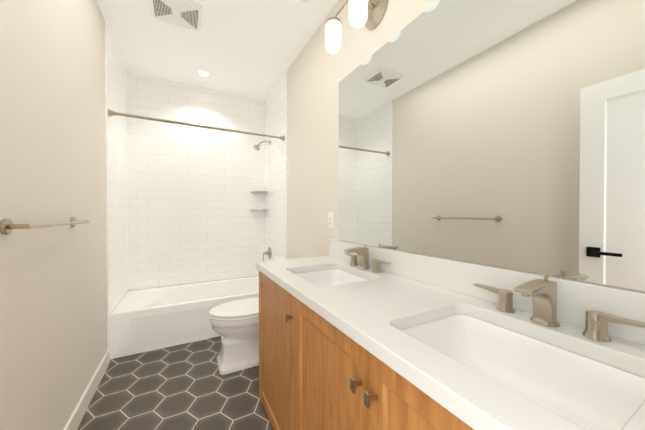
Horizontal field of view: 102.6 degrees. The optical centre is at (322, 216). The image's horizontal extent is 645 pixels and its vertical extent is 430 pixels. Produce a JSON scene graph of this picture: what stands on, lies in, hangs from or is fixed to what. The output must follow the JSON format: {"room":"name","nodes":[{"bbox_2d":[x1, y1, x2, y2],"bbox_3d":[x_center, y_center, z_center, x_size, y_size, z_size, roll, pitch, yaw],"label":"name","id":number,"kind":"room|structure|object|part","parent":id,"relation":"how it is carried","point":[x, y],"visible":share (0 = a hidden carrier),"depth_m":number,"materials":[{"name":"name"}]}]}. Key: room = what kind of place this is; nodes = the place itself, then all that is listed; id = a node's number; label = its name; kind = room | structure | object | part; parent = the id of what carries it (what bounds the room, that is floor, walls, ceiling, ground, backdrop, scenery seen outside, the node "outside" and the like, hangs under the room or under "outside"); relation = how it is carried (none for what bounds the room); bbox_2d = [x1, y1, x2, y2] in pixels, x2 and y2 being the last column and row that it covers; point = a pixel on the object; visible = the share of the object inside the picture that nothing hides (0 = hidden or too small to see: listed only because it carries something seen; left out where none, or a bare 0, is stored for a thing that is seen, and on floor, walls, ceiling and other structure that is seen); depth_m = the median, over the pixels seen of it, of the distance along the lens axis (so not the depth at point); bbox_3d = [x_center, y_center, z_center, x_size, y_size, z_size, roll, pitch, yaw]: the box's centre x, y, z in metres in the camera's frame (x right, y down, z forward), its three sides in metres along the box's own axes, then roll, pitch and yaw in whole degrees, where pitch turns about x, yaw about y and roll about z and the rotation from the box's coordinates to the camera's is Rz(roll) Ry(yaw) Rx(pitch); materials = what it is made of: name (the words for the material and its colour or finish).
{"room":"bathroom","nodes":[
{"label":"bathroom","id":0,"kind":"room"},
{"bbox_2d":[0,0,125,429],"bbox_3d":[-1.293,-0.177,1.161,0.100,2.730,3.840,0,1,-28],"label":"wall","id":1,"kind":"structure","parent":0,"point":[53,315],"depth_m":1.19,"materials":[{"name":"beige paint"}]},
{"bbox_2d":[0,217,89,234],"bbox_3d":[-1.196,0.033,1.163,0.070,0.054,0.667,0,1,-28],"label":"towel rail","id":2,"kind":"object","parent":1,"relation":"attached to","point":[7,226],"visible":0.96,"depth_m":0.90,"materials":[{"name":"silver metal"}]},
{"bbox_2d":[64,350,108,429],"bbox_3d":[-1.048,1.135,0.839,0.014,0.112,2.780,0,1,-28],"label":"baseboard","id":3,"kind":"structure","parent":1,"relation":"attached to","point":[75,419],"depth_m":1.59,"materials":[{"name":"beige paint"}]},
{"bbox_2d":[105,20,128,361],"bbox_3d":[-1.905,-0.188,2.404,0.010,2.730,0.810,0,1,-28],"label":"tiled wall","id":4,"kind":"structure","parent":0,"point":[116,75],"depth_m":2.32,"materials":[{"name":"white tile"}]},
{"bbox_2d":[108,109,284,140],"bbox_3d":[-1.082,-0.849,2.465,1.499,0.060,0.060,0,1,-28],"label":"rail","id":5,"kind":"object","parent":4,"relation":"attached to","point":[114,113],"visible":1,"depth_m":2.36,"materials":[{"name":"silver metal"}]},
{"bbox_2d":[77,336,272,429],"bbox_3d":[-0.581,1.214,1.559,1.520,0.060,3.640,0,1,-28],"label":"floor","id":6,"kind":"structure","parent":0,"point":[187,386],"depth_m":1.71,"materials":[{"name":"tile"}]},
{"bbox_2d":[111,276,258,358],"bbox_3d":[-1.264,0.987,2.816,1.514,0.372,0.750,0,1,-28],"label":"bathtub","id":7,"kind":"object","parent":6,"relation":"on","point":[146,320],"visible":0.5,"depth_m":2.39,"materials":[{"name":"white ceramic"}]},
{"bbox_2d":[209,256,298,374],"bbox_3d":[-0.522,0.785,2.179,0.796,0.787,0.456,0,1,-28],"label":"toilet","id":8,"kind":"object","parent":6,"relation":"on","point":[235,324],"visible":0.48,"depth_m":1.99,"materials":[{"name":"white ceramic"}]},
{"bbox_3d":[-0.627,0.768,2.122,0.557,0.018,0.376,0,1,-28],"label":"seat","id":9,"kind":"part","parent":8,"relation":"part of","materials":[{"name":"white plastic"}]},
{"bbox_3d":[-0.627,0.741,2.122,0.558,0.030,0.378,0,1,-28],"label":"lid","id":10,"kind":"part","parent":8,"relation":"part of","materials":[{"name":"white plastic"}]},
{"bbox_3d":[-0.594,0.884,2.141,0.621,0.210,0.370,0,1,-28],"label":"bowl","id":11,"kind":"part","parent":8,"relation":"part of","materials":[{"name":"white ceramic"}]},
{"bbox_3d":[-0.267,0.584,2.315,0.215,0.387,0.456,0,1,-28],"label":"tank","id":12,"kind":"part","parent":8,"relation":"part of","materials":[{"name":"white ceramic"}]},
{"bbox_2d":[256,267,483,429],"bbox_3d":[0.255,0.767,0.990,0.584,0.845,1.841,0,1,-28],"label":"bathroom vanity","id":13,"kind":"object","parent":6,"relation":"on","point":[314,375],"depth_m":0.90,"materials":[{"name":"brown wood"}]},
{"bbox_3d":[-0.259,0.755,1.411,0.020,0.817,0.606,0,1,-28],"label":"door","id":14,"kind":"part","parent":13,"relation":"part of","materials":[{"name":"brown wood"}]},
{"bbox_3d":[-0.152,0.453,1.156,0.031,0.036,0.018,0,1,-28],"label":"knob","id":15,"kind":"part","parent":13,"relation":"part of","materials":[{"name":"silver metal"}]},
{"bbox_3d":[0.008,0.760,0.919,0.020,0.817,0.509,0,1,-28],"label":"door","id":16,"kind":"part","parent":13,"relation":"part of","materials":[{"name":"brown wood"}]},
{"bbox_3d":[0.092,0.457,0.706,0.031,0.036,0.018,0,1,-28],"label":"knob","id":17,"kind":"part","parent":13,"relation":"part of","materials":[{"name":"silver metal"}]},
{"bbox_3d":[0.122,0.458,0.651,0.031,0.036,0.018,0,1,-28],"label":"knob","id":18,"kind":"part","parent":13,"relation":"part of","materials":[{"name":"silver metal"}]},
{"bbox_3d":[0.252,0.764,0.469,0.020,0.817,0.509,0,1,-28],"label":"door","id":19,"kind":"part","parent":13,"relation":"part of","materials":[{"name":"brown wood"}]},
{"bbox_2d":[256,255,644,429],"bbox_3d":[0.259,0.324,0.996,0.568,0.040,1.856,0,1,-28],"label":"countertop","id":20,"kind":"structure","parent":13,"relation":"on","point":[370,309],"depth_m":0.69,"materials":[{"name":"white stone"}]},
{"bbox_2d":[296,267,367,286],"bbox_3d":[0.042,0.405,1.383,0.415,0.152,0.510,0,1,-28],"label":"sink","id":21,"kind":"object","parent":20,"relation":"in","point":[322,276],"depth_m":1.59,"materials":[{"name":"white ceramic"}]},
{"bbox_2d":[344,245,390,272],"bbox_3d":[0.197,0.232,1.466,0.156,0.135,0.412,0,1,-28],"label":"faucet","id":22,"kind":"object","parent":20,"relation":"on","point":[362,253],"visible":0.98,"depth_m":1.46,"materials":[{"name":"silver metal"}]},
{"bbox_3d":[0.175,0.267,1.616,0.051,0.063,0.126,0,1,-28],"label":"handle","id":23,"kind":"part","parent":22,"relation":"part of","materials":[{"name":"silver metal"}]},
{"bbox_3d":[0.191,0.235,1.463,0.144,0.113,0.047,0,1,-28],"label":"spout","id":24,"kind":"part","parent":22,"relation":"part of","materials":[{"name":"silver metal"}]},
{"bbox_3d":[0.311,0.269,1.365,0.051,0.063,0.126,0,1,-28],"label":"handle","id":25,"kind":"part","parent":22,"relation":"part of","materials":[{"name":"silver metal"}]},
{"bbox_2d":[396,307,644,429],"bbox_3d":[0.445,0.412,0.640,0.415,0.152,0.510,0,1,-28],"label":"sink","id":26,"kind":"object","parent":20,"relation":"in","point":[597,392],"depth_m":0.70,"materials":[{"name":"white ceramic"}]},
{"bbox_2d":[473,275,644,341],"bbox_3d":[0.599,0.239,0.723,0.156,0.135,0.412,0,1,-28],"label":"faucet","id":27,"kind":"object","parent":20,"relation":"on","point":[543,292],"visible":1,"depth_m":0.72,"materials":[{"name":"silver metal"}]},
{"bbox_3d":[0.577,0.274,0.874,0.051,0.063,0.126,0,1,-28],"label":"handle","id":28,"kind":"part","parent":27,"relation":"part of","materials":[{"name":"silver metal"}]},
{"bbox_3d":[0.594,0.242,0.720,0.144,0.113,0.047,0,1,-28],"label":"spout","id":29,"kind":"part","parent":27,"relation":"part of","materials":[{"name":"silver metal"}]},
{"bbox_3d":[0.714,0.276,0.623,0.051,0.063,0.126,0,1,-28],"label":"handle","id":30,"kind":"part","parent":27,"relation":"part of","materials":[{"name":"silver metal"}]},
{"bbox_2d":[128,275,258,290],"bbox_3d":[-1.472,-0.195,3.190,1.520,2.730,0.100,0,1,-28],"label":"wall","id":31,"kind":"structure","parent":0,"point":[189,283],"depth_m":3.08,"materials":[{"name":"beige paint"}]},
{"bbox_2d":[129,72,264,289],"bbox_3d":[-1.446,-0.382,3.140,1.520,2.356,0.010,0,1,-28],"label":"tiled wall","id":32,"kind":"structure","parent":0,"point":[182,201],"depth_m":3.08,"materials":[{"name":"white tile"}]},
{"bbox_2d":[250,191,268,192],"bbox_3d":[-0.823,-0.317,3.365,0.190,0.020,0.190,0,1,-28],"label":"corner shelf","id":33,"kind":"object","parent":32,"relation":"attached to","point":[259,191],"visible":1,"depth_m":3.33,"materials":[{"name":"stone"}]},
{"bbox_2d":[97,0,337,99],"bbox_3d":[-0.581,-1.595,1.534,1.720,0.100,3.840,0,1,-28],"label":"ceiling","id":34,"kind":"structure","parent":0,"point":[250,48],"depth_m":2.28,"materials":[{"name":"white paint"}]},
{"bbox_2d":[149,0,201,30],"bbox_3d":[-1.096,-1.536,1.938,0.340,0.025,0.300,0,1,-28],"label":"ceiling vent","id":35,"kind":"object","parent":34,"relation":"in","point":[186,13],"visible":0.96,"depth_m":1.93,"materials":[{"name":"white plastic"}]},
{"bbox_2d":[197,70,209,75],"bbox_3d":[-1.294,-1.553,2.808,0.124,0.006,0.124,0,1,-28],"label":"recessed light","id":36,"kind":"object","parent":34,"relation":"in","point":[202,73],"visible":1,"depth_m":2.81,"materials":[{"name":"white plastic"}]},
{"bbox_2d":[265,70,286,261],"bbox_3d":[-0.577,-0.195,3.124,0.010,2.730,0.810,0,1,-28],"label":"tiled wall","id":37,"kind":"structure","parent":0,"point":[276,101],"depth_m":3.04,"materials":[{"name":"white tile"}]},
{"bbox_2d":[254,140,270,150],"bbox_3d":[-0.749,-0.885,3.201,0.211,0.151,0.084,0,1,-28],"label":"shower head","id":38,"kind":"object","parent":37,"relation":"attached to","point":[256,147],"visible":1,"depth_m":3.18},
{"bbox_2d":[263,247,270,260],"bbox_3d":[-0.713,0.477,3.278,0.086,0.173,0.156,0,1,-28],"label":"tub valve","id":39,"kind":"object","parent":37,"relation":"attached to","point":[268,252],"visible":1,"depth_m":3.26,"materials":[{"name":"silver metal"}]},
{"bbox_2d":[287,0,644,292],"bbox_3d":[0.131,-0.184,1.932,0.100,2.730,3.840,0,1,-28],"label":"wall","id":40,"kind":"structure","parent":0,"point":[317,72],"depth_m":2.10,"materials":[{"name":"beige paint"}]},
{"bbox_2d":[328,213,333,227],"bbox_3d":[0.063,0.031,1.945,0.008,0.116,0.072,0,1,-28],"label":"electrical outlet plate","id":41,"kind":"object","parent":40,"relation":"attached to","point":[330,220],"visible":1,"depth_m":1.94,"materials":[{"name":"white plastic"}]},
{"bbox_2d":[325,0,387,53],"bbox_3d":[0.229,-1.176,1.442,0.184,0.254,0.646,0,1,-28],"label":"sconce","id":42,"kind":"object","parent":40,"relation":"attached to","point":[369,14],"visible":1,"depth_m":1.47,"materials":[{"name":"white glass"}]},
{"bbox_3d":[0.197,-1.136,1.425,0.106,0.176,0.642,0,1,-28],"label":"lamp shade","id":43,"kind":"part","parent":42,"relation":"part of","materials":[{"name":"white glass"}]},
{"bbox_3d":[0.229,-1.195,1.442,0.184,0.216,0.646,0,1,-28],"label":"frame","id":44,"kind":"part","parent":42,"relation":"part of","materials":[{"name":"silver metal"}]},
{"bbox_2d":[329,239,644,346],"bbox_3d":[0.500,0.242,1.126,0.020,0.123,1.856,0,1,-28],"label":"backsplash","id":45,"kind":"structure","parent":40,"relation":"attached to","point":[574,298],"depth_m":0.86,"materials":[{"name":"white stone"}]},
{"bbox_2d":[339,0,644,290],"bbox_3d":[0.511,-0.383,1.117,0.006,1.120,1.647,0,1,-28],"label":"wall mirror","id":46,"kind":"object","parent":40,"relation":"attached to","point":[509,134],"visible":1,"depth_m":0.89,"materials":[{"name":"clear glass"}]}
]}

